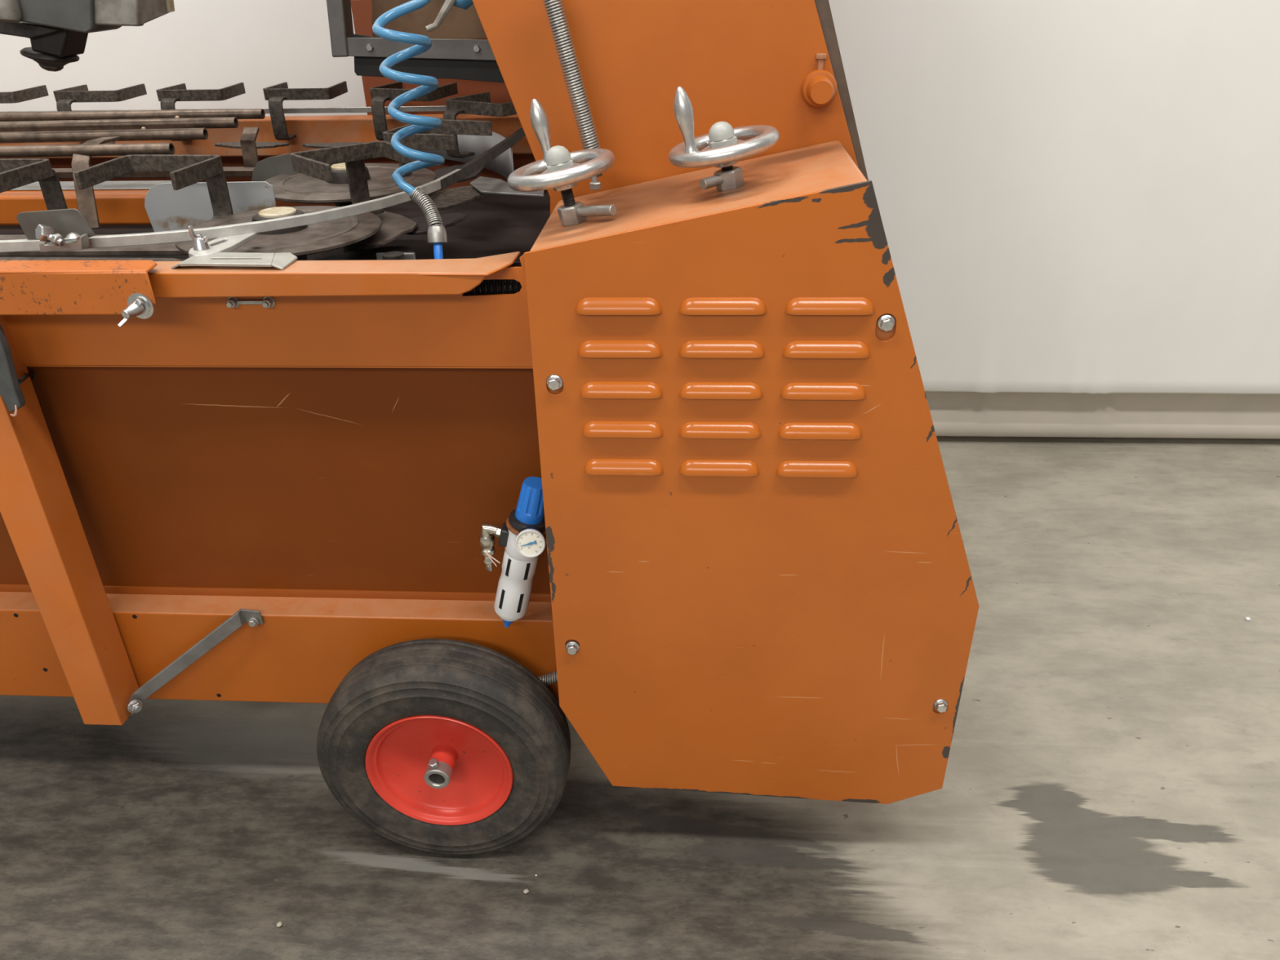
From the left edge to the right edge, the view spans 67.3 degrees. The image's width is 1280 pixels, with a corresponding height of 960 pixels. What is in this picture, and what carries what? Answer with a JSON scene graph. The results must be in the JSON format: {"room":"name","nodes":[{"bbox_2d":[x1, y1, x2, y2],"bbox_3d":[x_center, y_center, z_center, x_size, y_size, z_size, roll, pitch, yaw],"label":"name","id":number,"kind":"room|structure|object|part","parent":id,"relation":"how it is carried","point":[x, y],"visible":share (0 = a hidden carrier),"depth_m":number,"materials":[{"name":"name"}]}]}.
{"room":"industrial workshop","nodes":[
{"label":"industrial workshop","id":0,"kind":"room"},
{"bbox_2d":[0,435,1279,959],"bbox_3d":[0.032,1.130,0.736,10.000,0.050,6.200,1,29,3],"label":"floor","id":1,"kind":"structure","parent":0,"point":[1110,790],"depth_m":1.66,"materials":[{"name":"concrete"}]},
{"bbox_2d":[0,0,366,111],"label":"wall","id":2,"kind":"structure","parent":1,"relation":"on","point":[201,44],"depth_m":2.49,"materials":[{"name":"white paint"}]},
{"bbox_2d":[276,921,282,927],"bbox_3d":[-0.561,0.692,1.498,0.009,0.006,0.010,1,29,3],"label":"pebble","id":3,"kind":"object","parent":1,"relation":"on","point":[279,923],"visible":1,"depth_m":1.50,"materials":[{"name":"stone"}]},
{"bbox_2d":[0,0,978,854],"bbox_3d":[-0.870,-0.602,1.762,2.738,2.030,1.440,1,29,3],"label":"machine","id":4,"kind":"object","parent":1,"relation":"on","point":[262,451],"visible":0.98,"depth_m":1.36,"materials":[{"name":"paint"}]},
{"bbox_2d":[0,324,35,416],"bbox_3d":[-0.858,-0.178,1.292,0.042,0.149,0.139,-12,31,-19],"label":"strap","id":5,"kind":"object","parent":4,"relation":"attached to","point":[11,391],"visible":0.87,"depth_m":1.26,"materials":[{"name":"grey metal"}]},
{"bbox_3d":[-0.851,-0.142,1.322,0.023,0.034,0.127,-12,31,-19],"label":"cord","id":6,"kind":"part","parent":5,"relation":"part of","materials":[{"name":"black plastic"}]},
{"bbox_2d":[0,84,48,103],"bbox_3d":[-1.566,-0.898,2.359,0.162,0.111,0.172,1,29,3],"label":"carrier","id":7,"kind":"object","parent":4,"relation":"on","point":[17,96],"visible":1,"depth_m":2.32,"materials":[{"name":"metal"}]},
{"bbox_2d":[0,158,67,210],"bbox_3d":[-0.995,-0.427,1.479,0.162,0.111,0.172,2,29,5],"label":"carrier","id":8,"kind":"object","parent":4,"relation":"attached to","point":[15,173],"visible":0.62,"depth_m":1.49,"materials":[{"name":"metal"}]},
{"bbox_3d":[-0.949,-0.447,1.532,0.032,0.094,0.053,2,29,5],"label":"stem","id":9,"kind":"part","parent":8,"relation":"part of","materials":[{"name":"metal"}]},
{"bbox_3d":[-0.768,-0.334,1.264,0.100,0.045,0.002,1,29,3],"label":"clamp plate","id":10,"kind":"part","parent":4,"relation":"part of","materials":[{"name":"grey metal"}]},
{"bbox_3d":[-0.883,0.078,1.432,0.066,0.702,0.066,1,29,3],"label":"leg post","id":11,"kind":"part","parent":4,"relation":"part of","materials":[{"name":"metal"}]},
{"bbox_2d":[0,0,174,71],"bbox_3d":[-0.972,-0.934,1.576,0.355,0.486,0.191,-3,29,-4],"label":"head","id":12,"kind":"object","parent":4,"relation":"hanging from","point":[57,30],"visible":1,"depth_m":1.59},
{"bbox_3d":[-1.041,-0.780,1.575,0.044,0.057,0.051,1,29,3],"label":"knob","id":13,"kind":"part","parent":12,"relation":"part of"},
{"bbox_3d":[-1.046,-0.302,1.385,0.941,0.006,0.121,1,29,5],"label":"link plate","id":14,"kind":"part","parent":4,"relation":"part of","materials":[{"name":"metal"}]},
{"bbox_3d":[-1.107,-0.366,1.502,1.000,0.008,0.110,1,29,3],"label":"link plate","id":15,"kind":"part","parent":4,"relation":"part of","materials":[{"name":"metal"}]},
{"bbox_2d":[53,83,146,111],"bbox_3d":[-1.311,-0.895,2.343,0.162,0.111,0.172,1,29,3],"label":"carrier","id":16,"kind":"object","parent":4,"relation":"on","point":[64,98],"visible":0.73,"depth_m":2.28,"materials":[{"name":"metal"}]},
{"bbox_3d":[-1.354,-0.860,2.298,0.032,0.094,0.053,1,29,3],"label":"stem","id":17,"kind":"part","parent":16,"relation":"part of","materials":[{"name":"metal"}]},
{"bbox_2d":[0,108,265,228],"bbox_3d":[-1.323,-0.594,1.811,1.128,0.138,0.437,1,29,3],"label":"metal rods","id":18,"kind":"object","parent":4,"relation":"on","point":[95,129],"visible":0.97,"depth_m":1.73,"materials":[{"name":"brown metal"}]},
{"bbox_2d":[127,293,154,319],"bbox_3d":[-0.620,-0.215,1.192,0.033,0.033,0.005,2,29,6],"label":"washer","id":19,"kind":"object","parent":4,"relation":"in","point":[142,304],"depth_m":1.19,"materials":[{"name":"metal"}]},
{"bbox_2d":[73,154,233,219],"bbox_3d":[-0.731,-0.434,1.481,0.162,0.111,0.172,3,29,7],"label":"metal bracket","id":20,"kind":"object","parent":4,"relation":"attached to","point":[186,171],"visible":0.79,"depth_m":1.49,"materials":[{"name":"metal"}]},
{"bbox_3d":[-0.683,-0.453,1.532,0.032,0.094,0.053,3,29,7],"label":"stem","id":21,"kind":"part","parent":20,"relation":"part of","materials":[{"name":"metal"}]},
{"bbox_3d":[-1.354,-0.666,2.091,1.730,0.015,0.040,1,29,3],"label":"rail","id":22,"kind":"part","parent":4,"relation":"part of","materials":[{"name":"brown metal"}]},
{"bbox_2d":[155,82,245,141],"bbox_3d":[-1.057,-0.890,2.324,0.162,0.111,0.172,1,29,3],"label":"carrier","id":23,"kind":"object","parent":4,"relation":"on","point":[168,96],"visible":0.73,"depth_m":2.26,"materials":[{"name":"metal"}]},
{"bbox_3d":[-1.100,-0.855,2.278,0.032,0.094,0.053,1,29,3],"label":"stem","id":24,"kind":"part","parent":23,"relation":"part of","materials":[{"name":"metal"}]},
{"bbox_3d":[-0.559,-0.319,1.299,0.049,0.007,0.138,8,30,16],"label":"slotted arm","id":25,"kind":"part","parent":4,"relation":"part of"},
{"bbox_3d":[-0.922,-0.352,1.355,1.378,0.014,0.288,-9,30,-14],"label":"guide rail","id":26,"kind":"part","parent":4,"relation":"part of","materials":[{"name":"silver metal"}]},
{"bbox_3d":[-0.518,-0.280,1.231,0.150,0.009,0.058,1,29,3],"label":"bent lever","id":27,"kind":"part","parent":4,"relation":"part of","materials":[{"name":"silver metal"}]},
{"bbox_3d":[-0.884,-0.757,2.176,0.177,0.005,0.065,1,29,3],"label":"link plate","id":28,"kind":"part","parent":4,"relation":"part of","materials":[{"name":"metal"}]},
{"bbox_3d":[-1.225,-0.841,2.363,1.950,0.085,0.060,1,29,3],"label":"rail","id":29,"kind":"part","parent":4,"relation":"part of","materials":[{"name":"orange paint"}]},
{"bbox_3d":[-1.185,0.001,1.492,2.155,0.415,0.038,1,29,3],"label":"panel","id":30,"kind":"part","parent":4,"relation":"part of","materials":[{"name":"brown paint"}]},
{"bbox_3d":[-1.042,-0.605,2.533,2.300,0.500,0.010,1,29,3],"label":"panel","id":31,"kind":"part","parent":4,"relation":"part of","materials":[{"name":"brown paint"}]},
{"bbox_2d":[262,80,347,140],"bbox_3d":[-0.798,-0.885,2.304,0.162,0.111,0.172,1,29,3],"label":"carrier","id":32,"kind":"object","parent":4,"relation":"on","point":[277,94],"visible":1,"depth_m":2.24,"materials":[{"name":"metal"}]},
{"bbox_3d":[-0.841,-0.849,2.258,0.032,0.094,0.053,1,29,3],"label":"stem","id":33,"kind":"part","parent":32,"relation":"part of","materials":[{"name":"metal"}]},
{"bbox_3d":[-0.436,-0.265,1.241,0.555,0.034,0.101,1,29,3],"label":"rail","id":34,"kind":"part","parent":4,"relation":"part of","materials":[{"name":"metal"}]},
{"bbox_3d":[-0.672,-0.747,2.148,0.176,0.005,0.064,1,29,3],"label":"link plate","id":35,"kind":"part","parent":4,"relation":"part of","materials":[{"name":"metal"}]},
{"bbox_3d":[-0.586,-0.902,1.881,0.040,0.133,0.050,1,29,3],"label":"frame post","id":36,"kind":"part","parent":4,"relation":"part of","materials":[{"name":"grey metal"}]},
{"bbox_2d":[290,141,417,214],"bbox_3d":[-0.450,-0.465,1.525,0.162,0.111,0.172,-23,35,-33],"label":"metal bracket","id":37,"kind":"object","parent":4,"relation":"on","point":[316,163],"visible":0.76,"depth_m":1.55,"materials":[{"name":"metal"}]},
{"bbox_3d":[-0.457,-0.491,1.592,0.032,0.094,0.053,-23,35,-34],"label":"stem","id":38,"kind":"part","parent":37,"relation":"part of","materials":[{"name":"metal"}]},
{"bbox_3d":[-0.441,-0.352,1.525,0.158,0.005,0.123,1,29,3],"label":"link plate","id":39,"kind":"part","parent":4,"relation":"part of","materials":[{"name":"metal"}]},
{"bbox_3d":[-0.427,-0.412,1.569,0.125,0.005,0.211,1,29,3],"label":"link plate","id":40,"kind":"part","parent":4,"relation":"part of","materials":[{"name":"metal"}]},
{"bbox_2d":[372,0,447,259],"bbox_3d":[-0.315,-0.479,1.319,0.082,0.420,0.150,-3,29,-3],"label":"air hose","id":41,"kind":"object","parent":4,"relation":"hanging from","point":[437,233],"visible":1,"depth_m":1.33,"materials":[{"name":"blue plastic"}]},
{"bbox_2d":[369,81,457,140],"bbox_3d":[-0.533,-0.864,2.255,0.162,0.111,0.172,8,30,17],"label":"carrier","id":42,"kind":"object","parent":4,"relation":"attached to","point":[380,95],"visible":0.74,"depth_m":2.20,"materials":[{"name":"metal"}]},
{"bbox_3d":[-0.589,-0.835,2.221,0.032,0.094,0.053,8,30,17],"label":"stem","id":43,"kind":"part","parent":42,"relation":"part of","materials":[{"name":"metal"}]},
{"bbox_3d":[-0.351,-1.071,2.262,0.655,0.842,0.006,1,29,3],"label":"tower plate","id":44,"kind":"part","parent":4,"relation":"part of","materials":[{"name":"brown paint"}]},
{"bbox_3d":[-0.358,-0.435,1.625,0.093,0.005,0.140,15,33,27],"label":"link plate","id":45,"kind":"part","parent":4,"relation":"part of","materials":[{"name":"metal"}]},
{"bbox_2d":[382,119,492,177],"bbox_3d":[-0.371,-0.576,1.724,0.172,0.111,0.162,8,30,16],"label":"carrier","id":46,"kind":"object","parent":4,"relation":"on","point":[437,139],"visible":0.45,"depth_m":1.68,"materials":[{"name":"metal"}]},
{"bbox_3d":[-0.415,-0.595,1.778,0.053,0.094,0.032,8,30,16],"label":"stem","id":47,"kind":"part","parent":46,"relation":"part of","materials":[{"name":"metal"}]},
{"bbox_2d":[425,0,473,32],"bbox_3d":[-0.310,-0.786,1.586,0.094,0.080,0.053,-6,29,-8],"label":"gun","id":48,"kind":"object","parent":4,"relation":"hanging from","point":[464,4],"visible":0.99,"depth_m":1.57,"materials":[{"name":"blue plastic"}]},
{"bbox_3d":[-0.326,-0.764,1.574,0.055,0.054,0.015,-12,31,-19],"label":"lever","id":49,"kind":"part","parent":48,"relation":"part of","materials":[{"name":"silver metal"}]},
{"bbox_3d":[-0.347,-0.531,1.794,0.104,0.005,0.209,11,31,21],"label":"link plate","id":50,"kind":"part","parent":4,"relation":"part of","materials":[{"name":"metal"}]},
{"bbox_3d":[-0.379,-0.638,1.990,0.102,0.005,0.187,1,29,3],"label":"link plate","id":51,"kind":"part","parent":4,"relation":"part of","materials":[{"name":"metal"}]},
{"bbox_2d":[442,92,516,158],"bbox_3d":[-0.315,-0.749,2.036,0.162,0.111,0.172,17,34,29],"label":"carrier","id":52,"kind":"object","parent":4,"relation":"on","point":[480,104],"visible":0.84,"depth_m":1.98,"materials":[{"name":"metal"}]},
{"bbox_3d":[-0.381,-0.727,2.016,0.032,0.094,0.053,17,34,29],"label":"stem","id":53,"kind":"part","parent":52,"relation":"part of","materials":[{"name":"metal"}]},
{"bbox_3d":[-0.283,-0.605,1.790,0.019,0.016,0.523,3,29,9],"label":"rail","id":54,"kind":"part","parent":4,"relation":"part of","materials":[{"name":"metal"}]},
{"bbox_2d":[479,476,546,627],"bbox_3d":[-0.180,0.110,1.420,0.108,0.257,0.106,1,29,3],"label":"air regulator","id":55,"kind":"object","parent":4,"relation":"attached to","point":[523,532],"visible":0.98,"depth_m":1.39,"materials":[{"name":"silver plastic"}]},
{"bbox_3d":[-0.154,0.029,1.367,0.051,0.064,0.041,1,29,3],"label":"knob","id":56,"kind":"part","parent":55,"relation":"part of","materials":[{"name":"blue plastic"}]},
{"bbox_3d":[-0.121,-0.436,1.215,0.031,0.086,0.022,1,29,3],"label":"crank handle","id":57,"kind":"part","parent":4,"relation":"part of","materials":[{"name":"metal"}]},
{"bbox_3d":[-0.088,-0.527,1.248,0.072,0.258,0.010,6,30,13],"label":"spring rod","id":58,"kind":"part","parent":4,"relation":"part of","materials":[{"name":"metal"}]},
{"bbox_3d":[-0.059,-0.333,1.190,0.068,0.023,0.013,18,34,31],"label":"lock lever","id":59,"kind":"part","parent":4,"relation":"part of","materials":[{"name":"metal"}]},
{"bbox_3d":[0.009,-0.617,1.243,0.666,0.682,0.005,1,29,3],"label":"tower plate","id":60,"kind":"part","parent":4,"relation":"part of","materials":[{"name":"paint"}]},
{"bbox_3d":[0.055,-0.415,1.125,0.031,0.086,0.022,1,29,3],"label":"crank handle","id":61,"kind":"part","parent":4,"relation":"part of","materials":[{"name":"metal"}]},
{"bbox_3d":[0.093,-0.366,1.176,0.045,0.016,0.013,-23,35,-34],"label":"lock lever","id":62,"kind":"part","parent":4,"relation":"part of","materials":[{"name":"metal"}]},
{"bbox_2d":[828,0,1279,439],"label":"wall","id":63,"kind":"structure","parent":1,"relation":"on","point":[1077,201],"depth_m":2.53,"materials":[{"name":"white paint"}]}
]}

